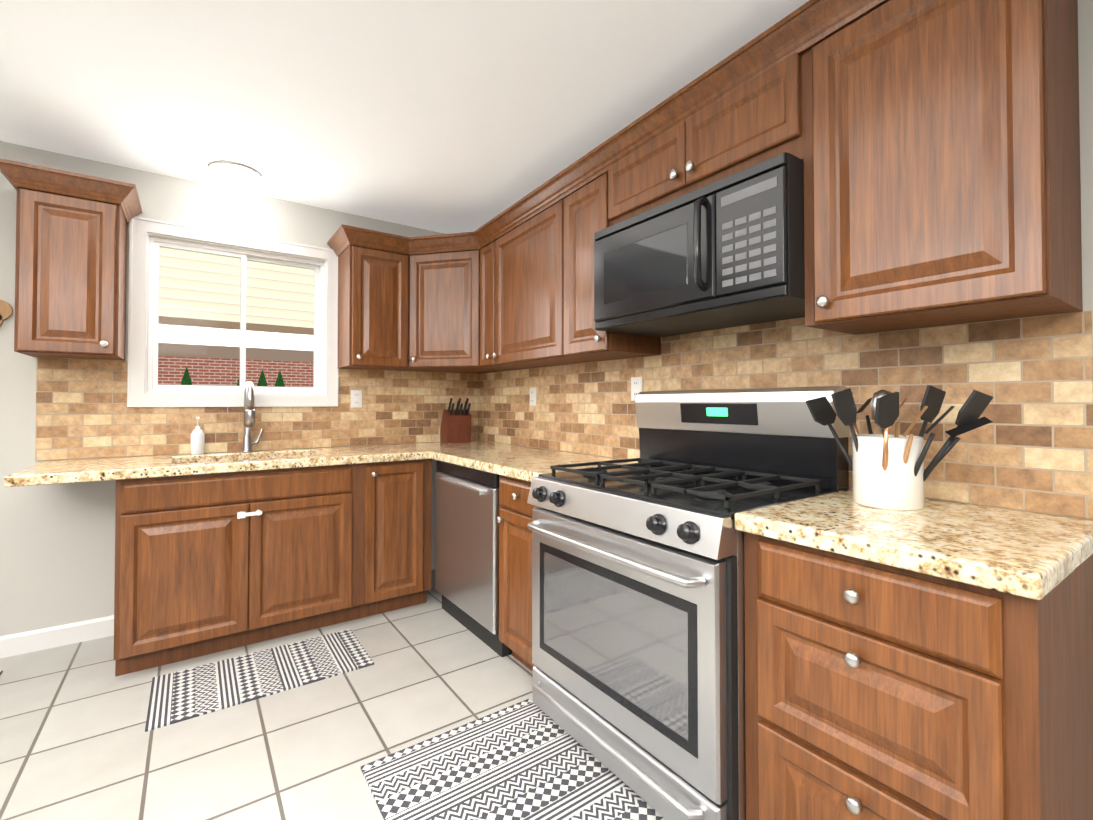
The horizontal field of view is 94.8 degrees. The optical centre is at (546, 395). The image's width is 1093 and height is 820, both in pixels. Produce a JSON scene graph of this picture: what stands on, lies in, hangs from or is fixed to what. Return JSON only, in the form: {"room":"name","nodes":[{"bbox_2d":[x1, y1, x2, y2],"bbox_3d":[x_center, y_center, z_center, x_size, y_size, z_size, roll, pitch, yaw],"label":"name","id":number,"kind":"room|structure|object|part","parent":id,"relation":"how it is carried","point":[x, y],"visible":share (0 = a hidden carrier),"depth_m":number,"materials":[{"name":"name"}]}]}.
{"room":"kitchen","nodes":[
{"label":"kitchen","id":0,"kind":"room"},
{"bbox_2d":[0,141,472,635],"bbox_3d":[-2.360,0.016,2.623,4.700,2.440,0.150,1,-1,-35],"label":"wall","id":1,"kind":"structure","parent":0,"point":[57,554],"depth_m":2.51,"materials":[{"name":"grey paint"}]},
{"bbox_2d":[0,300,12,325],"bbox_3d":[-2.613,-0.368,2.345,0.170,0.170,0.018,1,-1,-35],"label":"decor","id":2,"kind":"object","parent":1,"relation":"attached to","point":[6,310],"visible":1,"depth_m":2.37,"materials":[{"name":"brown wood"}]},
{"bbox_2d":[0,615,113,657],"bbox_3d":[-3.136,1.176,1.954,2.318,0.100,0.018,1,-1,-35],"label":"baseboard","id":3,"kind":"structure","parent":1,"relation":"attached to","point":[46,638],"depth_m":2.45,"materials":[{"name":"white wood"}]},
{"bbox_2d":[0,158,141,359],"bbox_3d":[-2.238,-0.590,2.385,0.468,0.805,0.389,1,-1,-35],"label":"upper cabinet","id":4,"kind":"object","parent":1,"relation":"attached to","point":[70,277],"depth_m":2.27,"materials":[{"name":"brown wood"}]},
{"bbox_3d":[-2.238,-0.948,2.390,0.468,0.089,0.389,1,-1,-35],"label":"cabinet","id":5,"kind":"part","parent":4,"relation":"part of","materials":[{"name":"brown wood"}]},
{"bbox_2d":[127,216,337,406],"bbox_3d":[-1.796,-0.436,2.980,1.042,1.005,0.126,1,-1,-35],"label":"window","id":6,"kind":"structure","parent":1,"relation":"in","point":[141,230],"depth_m":2.89,"materials":[{"name":"white"}]},
{"bbox_2d":[35,357,474,460],"bbox_3d":[-1.509,0.077,3.122,2.370,0.503,0.009,1,-1,-35],"label":"backsplash","id":7,"kind":"structure","parent":1,"relation":"attached to","point":[82,411],"depth_m":2.87,"materials":[{"name":"tile"}]},
{"bbox_2d":[351,390,361,407],"bbox_3d":[-1.245,0.022,3.297,0.072,0.116,0.008,1,-1,-35],"label":"electrical outlet","id":8,"kind":"object","parent":7,"relation":"attached to","point":[356,398],"visible":1,"depth_m":3.29,"materials":[{"name":"white plastic"}]},
{"bbox_2d":[338,245,408,369],"bbox_3d":[-1.098,-0.540,3.200,0.362,0.730,0.367,1,-1,-35],"label":"upper cabinet","id":9,"kind":"object","parent":1,"relation":"attached to","point":[373,309],"visible":0.98,"depth_m":3.07,"materials":[{"name":"brown wood"}]},
{"bbox_2d":[394,249,518,373],"bbox_3d":[-0.601,-0.544,3.371,0.666,0.742,0.660,1,-1,-35],"label":"upper cabinet","id":10,"kind":"object","parent":1,"relation":"attached to","point":[444,311],"visible":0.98,"depth_m":3.14,"materials":[{"name":"brown wood"}]},
{"bbox_2d":[0,570,660,819],"bbox_3d":[-0.763,1.251,0.334,4.700,0.100,5.700,1,-1,-35],"label":"floor","id":11,"kind":"structure","parent":0,"point":[77,742],"depth_m":1.85,"materials":[{"name":"tile"}]},
{"bbox_2d":[114,464,354,676],"bbox_3d":[-1.594,0.801,2.651,0.990,0.870,0.659,1,-1,-35],"label":"base cabinet","id":12,"kind":"object","parent":11,"relation":"on","point":[201,569],"depth_m":2.38,"materials":[{"name":"brown wood"}]},
{"bbox_2d":[4,443,467,486],"bbox_3d":[-1.300,0.347,2.872,2.367,0.044,0.649,1,-1,-35],"label":"countertop","id":13,"kind":"structure","parent":12,"relation":"on","point":[114,468],"depth_m":2.44,"materials":[{"name":"stone"}]},
{"bbox_2d":[190,417,204,454],"bbox_3d":[-1.902,0.219,2.741,0.064,0.207,0.072,1,-1,-35],"label":"soap dispenser","id":14,"kind":"object","parent":13,"relation":"on","point":[197,441],"visible":1,"depth_m":2.72,"materials":[{"name":"white"}]},
{"bbox_2d":[241,381,263,452],"bbox_3d":[-1.651,0.122,2.838,0.114,0.404,0.226,1,-1,-35],"label":"faucet","id":15,"kind":"object","parent":13,"relation":"on","point":[249,415],"visible":1,"depth_m":2.78,"materials":[{"name":"silver metal"}]},
{"bbox_3d":[-1.410,0.564,2.390,0.101,0.028,0.014,1,-1,-35],"label":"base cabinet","id":16,"kind":"part","parent":12,"relation":"part of","materials":[{"name":"silver metal"}]},
{"bbox_2d":[145,629,373,731],"bbox_3d":[-1.245,1.225,2.236,0.820,0.008,0.425,1,-1,-35],"label":"rug","id":17,"kind":"object","parent":11,"relation":"on","point":[182,695],"visible":0.93,"depth_m":2.18,"materials":[{"name":"white fabric"}]},
{"bbox_2d":[351,459,431,619],"bbox_3d":[-1.015,0.808,3.066,0.435,0.869,0.647,1,-1,-35],"label":"base cabinet","id":18,"kind":"object","parent":11,"relation":"on","point":[392,535],"visible":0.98,"depth_m":2.82,"materials":[{"name":"brown wood"}]},
{"bbox_2d":[412,440,502,447],"bbox_3d":[-0.588,0.354,3.359,0.642,0.044,0.360,1,-1,-35],"label":"countertop","id":19,"kind":"structure","parent":18,"relation":"on","point":[432,444],"depth_m":3.50,"materials":[{"name":"stone"}]},
{"bbox_2d":[440,398,471,443],"bbox_3d":[-0.636,0.177,3.576,0.180,0.316,0.171,1,-1,-35],"label":"knife block","id":20,"kind":"object","parent":19,"relation":"on","point":[455,427],"visible":1,"depth_m":3.54,"materials":[{"name":"brown wood"}]},
{"bbox_2d":[435,460,511,656],"bbox_3d":[-0.204,0.804,2.801,0.647,0.869,0.702,1,-1,-35],"label":"dishwasher","id":21,"kind":"object","parent":11,"relation":"on","point":[466,544],"visible":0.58,"depth_m":2.56,"materials":[{"name":"silver metal"}]},
{"bbox_2d":[361,699,665,819],"bbox_3d":[0.014,1.211,1.328,0.655,0.008,1.230,1,-1,-35],"label":"rug","id":22,"kind":"object","parent":11,"relation":"on","point":[527,759],"visible":1,"depth_m":1.59,"materials":[{"name":"white fabric"}]},
{"bbox_2d":[496,475,537,671],"bbox_3d":[0.119,0.797,2.344,0.647,0.869,0.404,1,-1,-35],"label":"base cabinet","id":23,"kind":"object","parent":11,"relation":"on","point":[513,519],"visible":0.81,"depth_m":2.20,"materials":[{"name":"brown wood"}]},
{"bbox_2d":[428,444,637,481],"bbox_3d":[-0.083,0.343,2.636,0.649,0.044,1.105,1,-1,-35],"label":"countertop","id":24,"kind":"structure","parent":23,"relation":"on","point":[524,463],"depth_m":2.55,"materials":[{"name":"stone"}]},
{"bbox_2d":[527,386,848,819],"bbox_3d":[0.438,0.598,1.789,0.748,1.250,0.870,1,-1,-35],"label":"range","id":25,"kind":"object","parent":11,"relation":"on","point":[638,628],"visible":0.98,"depth_m":1.56,"materials":[{"name":"silver metal"}]},
{"bbox_2d":[744,532,1092,819],"bbox_3d":[0.899,0.780,1.234,0.647,0.869,0.557,1,-1,-35],"label":"base cabinet","id":26,"kind":"object","parent":11,"relation":"on","point":[875,691],"visible":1,"depth_m":1.02,"materials":[{"name":"brown wood"}]},
{"bbox_2d":[734,489,1092,599],"bbox_3d":[0.905,0.322,1.238,0.642,0.044,0.571,1,-1,-35],"label":"countertop","id":27,"kind":"structure","parent":26,"relation":"on","point":[1034,555],"depth_m":1.07,"materials":[{"name":"stone"}]},
{"bbox_2d":[806,385,993,510],"bbox_3d":[0.949,0.137,1.386,0.335,0.331,0.407,1,-1,-35],"label":"utensil crock","id":28,"kind":"object","parent":27,"relation":"on","point":[889,471],"visible":1,"depth_m":1.32,"materials":[{"name":"white ceramic"}]},
{"bbox_2d":[0,0,808,233],"bbox_3d":[-0.763,-1.289,0.373,4.700,0.100,5.700,1,-1,-35],"label":"ceiling","id":29,"kind":"structure","parent":0,"point":[450,116],"depth_m":1.97,"materials":[{"name":"white paint"}]},
{"bbox_2d":[208,161,261,185],"bbox_3d":[-1.671,-1.179,2.704,0.250,0.047,0.250,1,-1,-35],"label":"ceiling light","id":30,"kind":"object","parent":29,"relation":"attached to","point":[236,173],"visible":1,"depth_m":2.65,"materials":[{"name":"beige plastic"}]},
{"bbox_2d":[480,0,1092,519],"bbox_3d":[1.141,0.000,1.601,0.150,2.440,5.550,1,-1,-35],"label":"wall","id":31,"kind":"structure","parent":0,"point":[1086,78],"depth_m":1.23,"materials":[{"name":"grey paint"}]},
{"bbox_2d":[480,240,537,368],"bbox_3d":[-0.236,-0.551,3.111,0.367,0.749,0.190,1,-1,-35],"label":"upper cabinet","id":32,"kind":"object","parent":31,"relation":"attached to","point":[487,302],"visible":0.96,"depth_m":3.04,"materials":[{"name":"brown wood"}]},
{"bbox_2d":[492,197,612,366],"bbox_3d":[0.010,-0.569,2.763,0.367,0.773,0.664,1,-1,-35],"label":"upper cabinet","id":33,"kind":"object","parent":31,"relation":"attached to","point":[529,292],"visible":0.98,"depth_m":2.63,"materials":[{"name":"brown wood"}]},
{"bbox_2d":[327,0,886,256],"bbox_3d":[-0.029,-1.004,2.204,1.081,0.194,3.239,1,-1,-35],"label":"crown molding","id":34,"kind":"structure","parent":31,"relation":"attached to","point":[805,26],"depth_m":1.89,"materials":[{"name":"brown wood"}]},
{"bbox_2d":[563,172,660,359],"bbox_3d":[0.292,-0.581,2.362,0.367,0.785,0.316,1,-1,-35],"label":"upper cabinet","id":35,"kind":"object","parent":31,"relation":"attached to","point":[585,212],"visible":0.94,"depth_m":2.28,"materials":[{"name":"brown wood"}]},
{"bbox_2d":[608,52,803,225],"bbox_3d":[0.623,-0.850,1.895,0.367,0.322,0.835,1,-1,-35],"label":"upper cabinet","id":36,"kind":"object","parent":31,"relation":"attached to","point":[755,120],"visible":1,"depth_m":1.70,"materials":[{"name":"brown wood"}]},
{"bbox_2d":[594,152,804,336],"bbox_3d":[0.580,-0.480,1.859,0.453,0.409,0.831,1,-1,-35],"label":"microwave","id":37,"kind":"object","parent":36,"relation":"attached to","point":[727,252],"visible":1,"depth_m":1.63,"materials":[{"name":"black metal"}]},
{"bbox_2d":[475,311,1092,519],"bbox_3d":[0.397,0.166,2.515,0.010,0.904,3.194,1,-1,-35],"label":"backsplash","id":38,"kind":"structure","parent":31,"relation":"attached to","point":[1029,448],"depth_m":1.51,"materials":[{"name":"tile"}]},
{"bbox_2d":[530,387,535,405],"bbox_3d":[-0.087,0.008,3.189,0.008,0.116,0.072,1,-1,-35],"label":"electrical outlet","id":39,"kind":"object","parent":38,"relation":"attached to","point":[533,396],"visible":1,"depth_m":3.18,"materials":[{"name":"white plastic"}]},
{"bbox_2d":[631,377,641,400],"bbox_3d":[0.436,-0.032,2.446,0.008,0.116,0.072,1,-1,-35],"label":"electrical outlet","id":40,"kind":"object","parent":38,"relation":"attached to","point":[636,385],"visible":0.88,"depth_m":2.45,"materials":[{"name":"white plastic"}]},
{"bbox_2d":[803,0,1082,334],"bbox_3d":[1.012,-0.622,1.340,0.367,0.835,0.515,1,-1,-35],"label":"upper cabinet","id":41,"kind":"object","parent":31,"relation":"attached to","point":[942,181],"visible":0.98,"depth_m":1.20,"materials":[{"name":"brown wood"}]},
{"label":"outside","id":42,"kind":"structure","parent":0,"visible":0},
{"bbox_2d":[158,324,313,350],"bbox_3d":[-35.080,-16.986,53.203,120.000,42.000,0.100,1,-1,-35],"label":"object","id":43,"kind":"structure","parent":42,"point":[187,334],"depth_m":53.80,"materials":[{"name":"white"}]},
{"bbox_3d":[-17.928,1.886,28.539,120.000,0.100,59.500,1,-1,-35],"label":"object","id":44,"kind":"structure","parent":42,"visible":0},
{"bbox_2d":[181,367,284,386],"bbox_3d":[-14.199,0.274,22.934,4.419,2.950,0.840,1,-1,-35],"label":"trees","id":45,"kind":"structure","parent":44,"relation":"on","point":[261,381],"depth_m":23.44,"materials":[{"name":"green plant"}]},
{"bbox_2d":[158,342,312,386],"bbox_3d":[-21.672,-0.491,25.207,35.200,4.550,8.700,1,-1,-35],"label":"brick wall","id":46,"kind":"structure","parent":44,"relation":"on","point":[293,373],"depth_m":25.28,"materials":[{"name":"red brick"}]},
{"bbox_2d":[159,247,313,334],"bbox_3d":[-3.241,-1.126,5.108,13.000,5.200,0.200,1,-1,-35],"label":"house siding","id":47,"kind":"structure","parent":44,"relation":"on","point":[273,296],"depth_m":5.12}
]}

